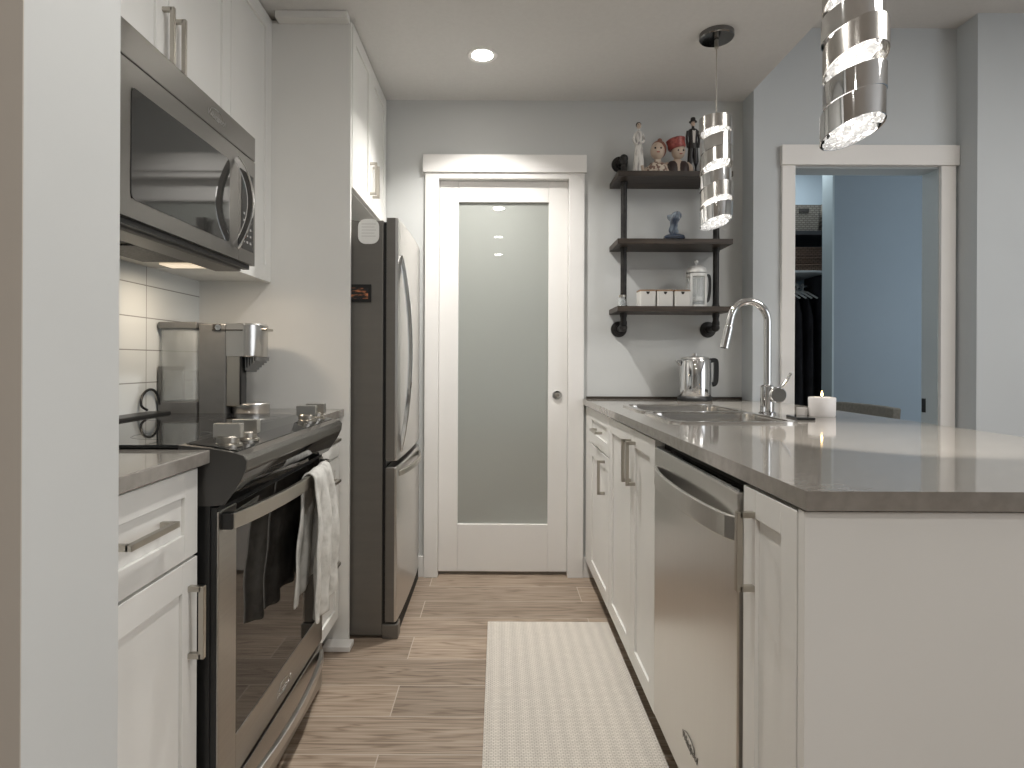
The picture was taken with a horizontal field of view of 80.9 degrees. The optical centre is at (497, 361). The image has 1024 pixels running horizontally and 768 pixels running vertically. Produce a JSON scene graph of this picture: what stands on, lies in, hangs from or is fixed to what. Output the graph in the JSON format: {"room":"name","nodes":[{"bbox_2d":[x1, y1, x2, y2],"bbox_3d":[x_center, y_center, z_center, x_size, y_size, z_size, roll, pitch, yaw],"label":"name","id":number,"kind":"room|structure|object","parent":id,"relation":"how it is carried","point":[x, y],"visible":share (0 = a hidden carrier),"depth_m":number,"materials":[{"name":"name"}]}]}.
{"room":"kitchen","nodes":[
{"label":"kitchen","id":0,"kind":"room"},
{"bbox_2d":[0,0,23,767],"bbox_3d":[-1.553,-0.127,0.639,2.093,2.441,0.002,0,0,0],"label":"wall","id":1,"kind":"structure","parent":0,"point":[11,11],"depth_m":0.64,"materials":[{"name":"beige paint"}]},
{"bbox_2d":[21,0,120,767],"bbox_3d":[-0.563,-0.123,0.722,0.113,2.441,0.163,0,0,0],"label":"wall","id":2,"kind":"structure","parent":0,"point":[72,48],"depth_m":0.71,"materials":[{"name":"paint"}]},
{"bbox_2d":[438,222,439,472],"bbox_3d":[0.025,-0.120,3.788,1.710,2.441,1.184,0,0,0],"label":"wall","id":3,"kind":"structure","parent":0,"point":[439,222],"depth_m":4.30,"materials":[{"name":"paint"}]},
{"bbox_2d":[276,571,677,767],"bbox_3d":[0.995,1.154,0.600,7.200,0.100,9.600,0,0,0],"label":"floor","id":4,"kind":"structure","parent":0,"point":[416,699],"depth_m":2.09,"materials":[{"name":"brown wood"}]},
{"bbox_2d":[117,468,205,767],"bbox_3d":[-0.875,0.654,1.021,0.576,0.885,0.430,0,0,0],"label":"base cabinet","id":5,"kind":"object","parent":4,"relation":"on","point":[158,588],"visible":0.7,"depth_m":1.10,"materials":[{"name":"paint"}]},
{"bbox_2d":[119,449,209,494],"bbox_3d":[-0.882,0.195,1.026,0.566,0.028,0.444,0,0,0],"label":"countertop","id":6,"kind":"structure","parent":5,"relation":"on","point":[137,468],"depth_m":1.11,"materials":[{"name":"stone"}]},
{"bbox_2d":[119,403,341,767],"bbox_3d":[-0.845,0.615,1.630,0.640,0.963,0.764,0,0,0],"label":"stove","id":7,"kind":"object","parent":4,"relation":"on","point":[259,675],"visible":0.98,"depth_m":1.43,"materials":[{"name":"black metal"}]},
{"bbox_2d":[119,413,295,447],"bbox_3d":[-0.897,0.176,1.629,0.468,0.007,0.763,0,0,0],"label":"cooktop","id":8,"kind":"object","parent":7,"relation":"in","point":[137,430],"depth_m":1.60,"materials":[{"name":"black glass"}]},
{"bbox_2d":[294,461,339,623],"bbox_3d":[-0.528,0.515,1.766,0.083,0.409,0.307,0,0,-4],"label":"hand towel","id":9,"kind":"object","parent":7,"relation":"hanging from","point":[317,548],"visible":0.98,"depth_m":1.73,"materials":[{"name":"white fabric"}]},
{"bbox_2d":[199,10,353,651],"bbox_3d":[-0.863,-0.124,2.312,0.614,2.440,0.088,0,0,0],"label":"panel","id":10,"kind":"object","parent":4,"relation":"on","point":[306,303],"visible":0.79,"depth_m":2.34,"materials":[{"name":"paint"}]},
{"bbox_2d":[320,418,341,642],"bbox_3d":[-0.875,0.654,2.175,0.576,0.885,0.321,0,0,0],"label":"base cabinet","id":11,"kind":"object","parent":4,"relation":"on","point":[329,618],"visible":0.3,"depth_m":2.25,"materials":[{"name":"paint"}]},
{"bbox_2d":[267,409,343,418],"bbox_3d":[-0.882,0.195,2.174,0.566,0.028,0.324,0,0,0],"label":"countertop","id":12,"kind":"structure","parent":11,"relation":"on","point":[330,413],"depth_m":2.21,"materials":[{"name":"stone"}]},
{"bbox_2d":[140,322,272,413],"bbox_3d":[-0.984,0.022,2.068,0.356,0.317,0.269,0,0,0],"label":"coffee machine","id":13,"kind":"object","parent":12,"relation":"on","point":[227,352],"visible":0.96,"depth_m":2.05,"materials":[{"name":"silver metal"}]},
{"bbox_2d":[232,401,269,413],"bbox_3d":[-0.873,0.162,2.123,0.122,0.038,0.141,0,0,0],"label":"drip tray","id":14,"kind":"object","parent":13,"relation":"on","point":[256,407],"depth_m":2.07,"materials":[{"name":"metal"}]},
{"bbox_2d":[350,217,420,638],"bbox_3d":[-0.749,0.252,2.712,0.804,1.690,0.679,0,0,0],"label":"refrigerator","id":15,"kind":"object","parent":4,"relation":"on","point":[385,455],"visible":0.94,"depth_m":2.38,"materials":[{"name":"metal"}]},
{"bbox_2d":[351,284,370,301],"bbox_3d":[-0.547,-0.273,2.374,0.091,0.069,0.009,0,0,0],"label":"photo magnet","id":16,"kind":"object","parent":15,"relation":"attached to","point":[359,292],"visible":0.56,"depth_m":2.37,"materials":[{"name":"black plastic"}]},
{"bbox_2d":[351,288,367,298],"bbox_3d":[-0.549,-0.272,2.370,0.071,0.043,0.001,0,0,0],"label":"print","id":17,"kind":"object","parent":16,"relation":"attached to","point":[356,293],"depth_m":2.37},
{"bbox_2d":[358,219,378,243],"bbox_3d":[-0.512,-0.517,2.376,0.083,0.099,0.005,0,0,0],"label":"paper note","id":18,"kind":"object","parent":15,"relation":"attached to","point":[368,229],"visible":1,"depth_m":2.37,"materials":[{"name":"white paper"}]},
{"bbox_2d":[482,621,668,767],"bbox_3d":[0.210,1.097,2.052,0.506,0.006,0.954,0,0,0],"label":"floor mat","id":19,"kind":"object","parent":4,"relation":"on","point":[558,694],"visible":1,"depth_m":1.93,"materials":[{"name":"beige fabric"}]},
{"bbox_2d":[585,406,609,610],"bbox_3d":[0.731,0.662,2.748,0.632,0.882,0.653,0,0,0],"label":"base cabinet","id":20,"kind":"object","parent":4,"relation":"on","point":[597,423],"visible":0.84,"depth_m":2.69,"materials":[{"name":"paint"}]},
{"bbox_2d":[583,399,1023,511],"bbox_3d":[0.888,0.204,1.973,0.912,0.028,2.202,0,0,0],"label":"countertop","id":21,"kind":"structure","parent":20,"relation":"on","point":[846,461],"depth_m":1.20,"materials":[{"name":"stone"}]},
{"bbox_2d":[675,353,718,401],"bbox_3d":[0.972,0.073,2.955,0.170,0.234,0.170,0,0,-45],"label":"kettle","id":22,"kind":"object","parent":21,"relation":"on","point":[694,375],"visible":0.99,"depth_m":2.89,"materials":[{"name":"silver metal"}]},
{"bbox_2d":[623,404,796,423],"bbox_3d":[0.734,0.281,2.220,0.404,0.196,0.774,0,0,0],"label":"sink","id":23,"kind":"object","parent":21,"relation":"in","point":[672,413],"visible":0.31,"depth_m":2.19,"materials":[{"name":"silver metal"}]},
{"bbox_2d":[719,298,791,414],"bbox_3d":[0.939,-0.022,2.185,0.262,0.425,0.070,0,0,0],"label":"faucet","id":24,"kind":"object","parent":21,"relation":"on","point":[769,394],"visible":0.98,"depth_m":2.18,"materials":[{"name":"silver metal"}]},
{"bbox_2d":[786,415,814,419],"bbox_3d":[1.018,0.186,2.020,0.058,0.008,0.110,0,0,8],"label":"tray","id":25,"kind":"object","parent":21,"relation":"on","point":[797,417],"visible":1,"depth_m":1.98,"materials":[{"name":"black plastic"}]},
{"bbox_2d":[796,407,807,415],"bbox_3d":[1.084,0.177,2.140,0.036,0.028,0.036,0,0,0],"label":"tealight holder","id":26,"kind":"object","parent":21,"relation":"on","point":[799,410],"visible":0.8,"depth_m":2.13,"materials":[{"name":"white ceramic"}]},
{"bbox_2d":[808,392,835,416],"bbox_3d":[1.142,0.146,2.116,0.088,0.090,0.088,0,0,0],"label":"candle","id":27,"kind":"object","parent":21,"relation":"on","point":[817,406],"visible":1,"depth_m":2.08,"materials":[{"name":"white wax"}]},
{"bbox_2d":[609,418,664,712],"bbox_3d":[0.731,0.662,2.066,0.632,0.882,0.708,0,0,0],"label":"base cabinet","id":28,"kind":"object","parent":4,"relation":"on","point":[631,451],"visible":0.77,"depth_m":1.97,"materials":[{"name":"paint"}]},
{"bbox_2d":[654,444,750,767],"bbox_3d":[0.722,0.667,1.407,0.630,0.872,0.598,0,0,0],"label":"dishwasher","id":29,"kind":"object","parent":4,"relation":"on","point":[698,610],"visible":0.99,"depth_m":1.33,"materials":[{"name":"silver metal"}]},
{"bbox_2d":[665,444,750,485],"bbox_3d":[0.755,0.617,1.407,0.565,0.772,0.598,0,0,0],"label":"control panel","id":30,"kind":"object","parent":29,"relation":"in","point":[722,474],"depth_m":1.34,"materials":[{"name":"black"}]},
{"bbox_2d":[795,231,821,288],"bbox_3d":[2.250,-0.090,4.470,1.360,2.400,0.540,0,0,0],"label":"organizer","id":31,"kind":"object","parent":4,"relation":"on","point":[802,238],"visible":0.07,"depth_m":4.34,"materials":[{"name":"grey wood"}]},
{"bbox_2d":[796,284,811,298],"bbox_3d":[2.203,-0.506,4.434,0.022,0.144,0.340,0,0,-9],"label":"clothes hanger","id":32,"kind":"object","parent":31,"relation":"hanging from","point":[805,294],"visible":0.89,"depth_m":4.35,"materials":[{"name":"white"}]},
{"bbox_2d":[796,284,817,298],"bbox_3d":[2.243,-0.506,4.434,0.022,0.144,0.340,0,0,-9],"label":"clothes hanger","id":33,"kind":"object","parent":31,"relation":"hanging from","point":[809,293],"visible":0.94,"depth_m":4.35,"materials":[{"name":"white"}]},
{"bbox_2d":[798,295,814,405],"bbox_3d":[2.240,0.026,4.420,0.081,1.068,0.340,0,0,0],"label":"coat","id":34,"kind":"object","parent":33,"relation":"hanging from","point":[807,314],"visible":0.34,"depth_m":4.30,"materials":[{"name":"fabric"}]},
{"bbox_2d":[795,205,820,230],"bbox_3d":[2.152,-1.013,4.410,0.255,0.185,0.381,0,0,0],"label":"storage basket","id":35,"kind":"object","parent":31,"relation":"on","point":[807,217],"visible":0.39,"depth_m":4.22,"materials":[{"name":"grey wicker"}]},
{"bbox_2d":[795,264,821,270],"bbox_3d":[2.169,-0.665,4.388,0.282,0.050,0.332,0,0,0],"label":"woven box","id":36,"kind":"object","parent":31,"relation":"on","point":[801,267],"visible":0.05,"depth_m":4.23,"materials":[{"name":"brown wicker"}]},
{"bbox_2d":[795,257,821,263],"bbox_3d":[2.170,-0.717,4.388,0.282,0.046,0.331,0,0,0],"label":"woven box","id":37,"kind":"object","parent":36,"relation":"on","point":[798,260],"visible":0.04,"depth_m":4.23,"materials":[{"name":"brown wicker"}]},
{"bbox_2d":[795,247,821,256],"bbox_3d":[2.170,-0.776,4.388,0.282,0.068,0.332,0,0,0],"label":"woven box","id":38,"kind":"object","parent":37,"relation":"on","point":[799,251],"visible":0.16,"depth_m":4.23,"materials":[{"name":"brown wicker"}]},
{"bbox_2d":[795,231,821,246],"bbox_3d":[2.254,-0.905,4.470,1.300,0.030,0.540,0,0,0],"label":"shelf","id":39,"kind":"object","parent":31,"relation":"attached to","point":[802,238],"depth_m":4.34,"materials":[{"name":"grey"}]},
{"bbox_2d":[795,270,821,281],"bbox_3d":[1.968,-0.634,4.470,0.730,0.015,0.540,0,0,0],"label":"shelf","id":40,"kind":"object","parent":31,"relation":"attached to","point":[799,275],"depth_m":4.29,"materials":[{"name":"grey wood"}]},
{"bbox_2d":[804,275,821,396],"bbox_3d":[2.331,-0.227,4.420,0.075,1.175,0.340,0,0,0],"label":"coat","id":41,"kind":"object","parent":31,"relation":"hanging from","point":[815,282],"visible":0.21,"depth_m":4.33,"materials":[{"name":"fabric"}]},
{"bbox_2d":[818,204,821,230],"bbox_3d":[2.427,-1.019,4.420,0.255,0.200,0.361,0,0,0],"label":"storage basket","id":42,"kind":"object","parent":31,"relation":"on","point":[820,220],"visible":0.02,"depth_m":4.29,"materials":[{"name":"grey wicker"}]},
{"bbox_3d":[2.167,-0.506,4.435,0.064,0.144,0.337,0,0,0],"label":"clothes hanger","id":43,"kind":"object","parent":31,"relation":"hanging from","visible":0},
{"bbox_2d":[794,297,803,405],"bbox_3d":[2.160,-0.050,4.420,0.081,0.918,0.340,0,0,0],"label":"coat","id":44,"kind":"object","parent":43,"relation":"hanging from","point":[799,383],"visible":0.37,"depth_m":4.28,"materials":[{"name":"fabric"}]},
{"bbox_2d":[836,402,900,418],"bbox_3d":[1.411,0.647,2.660,0.528,0.918,0.460,0,0,0],"label":"dining chair","id":45,"kind":"object","parent":4,"relation":"on","point":[868,409],"visible":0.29,"depth_m":2.65,"materials":[{"name":"fabric"}]},
{"bbox_2d":[734,485,1023,767],"bbox_3d":[0.866,0.663,0.991,0.902,0.882,0.219,0,0,0],"label":"base cabinet","id":46,"kind":"object","parent":4,"relation":"on","point":[872,639],"visible":0.89,"depth_m":0.88,"materials":[{"name":"paint"}]},
{"bbox_2d":[259,0,830,100],"bbox_3d":[-0.668,-1.598,-0.500,3.850,0.509,7.400,0,0,0],"label":"ceiling","id":47,"kind":"structure","parent":0,"point":[547,50],"depth_m":2.53,"materials":[{"name":"paint"}]},
{"bbox_2d":[467,47,496,62],"bbox_3d":[-0.068,-1.338,2.620,0.132,0.006,0.132,0,0,0],"label":"recessed light","id":48,"kind":"object","parent":47,"relation":"in","point":[478,54],"visible":1,"depth_m":2.61,"materials":[{"name":"paint"}]},
{"bbox_2d":[699,24,734,230],"bbox_3d":[0.889,-0.942,2.445,0.136,0.790,0.136,0,0,41],"label":"pendant lamp","id":49,"kind":"object","parent":47,"relation":"hanging from","point":[715,129],"visible":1,"depth_m":2.40,"materials":[{"name":"silver metal"}]},
{"bbox_2d":[819,0,890,150],"bbox_3d":[0.843,-0.929,1.420,0.143,0.817,0.144,0,0,12],"label":"pendant lamp","id":50,"kind":"object","parent":47,"relation":"hanging from","point":[854,61],"visible":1,"depth_m":1.38,"materials":[{"name":"silver metal"}]},
{"bbox_2d":[386,100,742,556],"bbox_3d":[0.041,-0.120,3.136,2.420,2.441,0.120,0,0,0],"label":"wall","id":51,"kind":"structure","parent":0,"point":[641,362],"depth_m":3.08,"materials":[{"name":"paint"}]},
{"bbox_2d":[418,556,423,576],"bbox_3d":[-0.397,1.046,3.070,0.035,0.105,0.012,0,0,0],"label":"baseboard","id":52,"kind":"structure","parent":51,"relation":"attached to","point":[421,558],"depth_m":3.06,"materials":[{"name":"paint"}]},
{"bbox_2d":[423,154,586,577],"bbox_3d":[0.030,0.023,3.091,0.834,2.155,0.086,0,0,0],"label":"door","id":53,"kind":"structure","parent":51,"relation":"in","point":[504,418],"depth_m":3.10,"materials":[{"name":"paint"}]},
{"bbox_2d":[583,557,592,577],"bbox_3d":[0.464,1.050,3.070,0.062,0.105,0.012,0,0,0],"label":"baseboard","id":54,"kind":"structure","parent":51,"relation":"attached to","point":[587,573],"depth_m":3.06,"materials":[{"name":"paint"}]},
{"bbox_2d":[586,396,741,399],"bbox_3d":[0.848,0.184,3.067,0.792,0.012,0.015,0,0,0],"label":"trim","id":55,"kind":"structure","parent":51,"relation":"attached to","point":[587,397],"depth_m":3.06,"materials":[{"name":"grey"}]},
{"bbox_2d":[609,154,732,337],"bbox_3d":[0.845,-0.588,2.966,0.549,0.925,0.217,0,0,0],"label":"shelf","id":56,"kind":"object","parent":51,"relation":"attached to","point":[624,179],"visible":0.81,"depth_m":2.95,"materials":[{"name":"brown wood"}]},
{"bbox_2d":[632,122,644,170],"bbox_3d":[0.690,-1.045,2.942,0.064,0.267,0.053,0,0,0],"label":"figurine","id":57,"kind":"object","parent":56,"relation":"on","point":[638,154],"visible":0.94,"depth_m":2.93,"materials":[{"name":"beige ceramic"}]},
{"bbox_2d":[636,289,655,305],"bbox_3d":[0.721,-0.308,2.924,0.078,0.082,0.079,0,0,0],"label":"box","id":58,"kind":"object","parent":56,"relation":"on","point":[645,297],"visible":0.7,"depth_m":2.89,"materials":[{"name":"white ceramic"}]},
{"bbox_2d":[641,138,666,170],"bbox_3d":[0.771,-1.003,2.938,0.151,0.182,0.087,0,0,0],"label":"figurine","id":59,"kind":"object","parent":56,"relation":"on","point":[658,150],"visible":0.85,"depth_m":2.91,"materials":[{"name":"beige ceramic"}]},
{"bbox_2d":[655,290,672,305],"bbox_3d":[0.805,-0.307,2.924,0.078,0.082,0.079,0,0,0],"label":"canister","id":60,"kind":"object","parent":56,"relation":"on","point":[663,297],"visible":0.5,"depth_m":2.89,"materials":[{"name":"white ceramic"}]},
{"bbox_2d":[663,211,684,238],"bbox_3d":[0.850,-0.657,2.895,0.104,0.138,0.104,0,0,0],"label":"ornament","id":61,"kind":"object","parent":56,"relation":"on","point":[674,218],"visible":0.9,"depth_m":2.88,"materials":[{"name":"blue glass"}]},
{"bbox_2d":[665,136,693,170],"bbox_3d":[0.880,-1.004,2.932,0.145,0.186,0.092,0,0,0],"label":"figurine","id":62,"kind":"object","parent":56,"relation":"on","point":[676,145],"visible":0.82,"depth_m":2.90,"materials":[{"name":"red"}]},
{"bbox_2d":[673,290,690,305],"bbox_3d":[0.889,-0.307,2.924,0.078,0.082,0.079,0,0,0],"label":"canister","id":63,"kind":"object","parent":56,"relation":"on","point":[680,297],"visible":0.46,"depth_m":2.89,"materials":[{"name":"white ceramic"}]},
{"bbox_2d":[685,117,699,170],"bbox_3d":[0.957,-1.055,2.945,0.068,0.287,0.040,0,0,-25],"label":"figurine","id":64,"kind":"object","parent":56,"relation":"on","point":[693,133],"visible":0.91,"depth_m":2.94,"materials":[{"name":"black ceramic"}]},
{"bbox_2d":[686,260,711,305],"bbox_3d":[0.980,-0.382,2.932,0.122,0.233,0.100,0,0,18],"label":"press","id":65,"kind":"object","parent":56,"relation":"on","point":[697,271],"visible":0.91,"depth_m":2.90,"materials":[{"name":"silver glass"}]},
{"bbox_2d":[795,175,821,295],"bbox_3d":[2.926,-0.261,4.800,3.350,2.747,0.100,0,0,0],"label":"wall","id":66,"kind":"structure","parent":0,"point":[808,188],"depth_m":4.75,"materials":[{"name":"blue paint"}]},
{"bbox_2d":[742,28,956,400],"bbox_3d":[2.926,-0.261,3.071,3.350,2.747,0.251,0,0,0],"label":"wall","id":67,"kind":"structure","parent":0,"point":[785,107],"depth_m":2.94,"materials":[{"name":"paint"}]},
{"bbox_2d":[780,144,959,426],"bbox_3d":[1.810,0.025,2.986,0.865,2.165,0.138,0,0,0],"label":"door frame","id":68,"kind":"structure","parent":67,"relation":"in","point":[938,184],"depth_m":2.93,"materials":[{"name":"paint"}]},
{"bbox_2d":[834,175,921,421],"bbox_3d":[3.391,-0.259,3.960,2.420,2.747,0.120,0,0,0],"label":"wall","id":69,"kind":"structure","parent":0,"point":[878,219],"depth_m":3.90,"materials":[{"name":"paint"}]},
{"bbox_2d":[821,175,834,396],"bbox_3d":[2.175,-0.264,3.958,0.012,2.747,0.124,0,0,0],"label":"trim","id":70,"kind":"structure","parent":69,"relation":"attached to","point":[828,181],"depth_m":3.94,"materials":[{"name":"grey paint"}]},
{"bbox_2d":[813,0,1023,27],"bbox_3d":[1.008,-1.744,0.600,7.200,0.203,9.600,0,0,0],"label":"ceiling","id":71,"kind":"structure","parent":0,"point":[903,13],"depth_m":2.80,"materials":[{"name":"paint"}]},
{"bbox_2d":[955,13,1023,436],"bbox_3d":[3.424,-0.259,2.880,2.355,2.747,0.130,0,0,0],"label":"wall","id":72,"kind":"structure","parent":0,"point":[989,339],"depth_m":2.81,"materials":[{"name":"paint"}]},
{"bbox_3d":[-1.219,-0.126,1.998,0.100,2.441,2.396,0,0,0],"label":"wall","id":73,"kind":"structure","parent":0,"visible":0},
{"bbox_2d":[119,260,199,414],"bbox_3d":[-1.167,-0.073,1.570,0.006,0.505,1.534,0,0,0],"label":"backsplash","id":74,"kind":"structure","parent":73,"relation":"attached to","point":[148,296],"depth_m":2.01,"materials":[{"name":"white tile"}]},
{"bbox_2d":[121,0,230,114],"bbox_3d":[-1.007,-1.043,1.393,0.317,0.602,1.174,0,0,0],"label":"upper cabinet","id":75,"kind":"object","parent":73,"relation":"attached to","point":[194,35],"visible":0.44,"depth_m":1.75,"materials":[{"name":"paint"}]},
{"bbox_2d":[120,16,254,270],"bbox_3d":[-0.952,-0.516,1.592,0.420,0.443,0.776,0,0,0],"label":"microwave","id":76,"kind":"object","parent":75,"relation":"attached to","point":[187,167],"visible":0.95,"depth_m":1.53,"materials":[{"name":"metal"}]},
{"bbox_2d":[149,0,271,282],"bbox_3d":[-1.024,-0.827,2.159,0.285,1.035,0.355,0,0,0],"label":"upper cabinet","id":77,"kind":"object","parent":73,"relation":"attached to","point":[251,25],"visible":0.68,"depth_m":2.21,"materials":[{"name":"paint"}]},
{"bbox_2d":[272,20,386,221],"bbox_3d":[-0.853,-1.016,2.716,0.626,0.655,0.718,0,0,0],"label":"upper cabinet","id":78,"kind":"object","parent":73,"relation":"attached to","point":[369,103],"visible":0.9,"depth_m":2.65,"materials":[{"name":"paint"}]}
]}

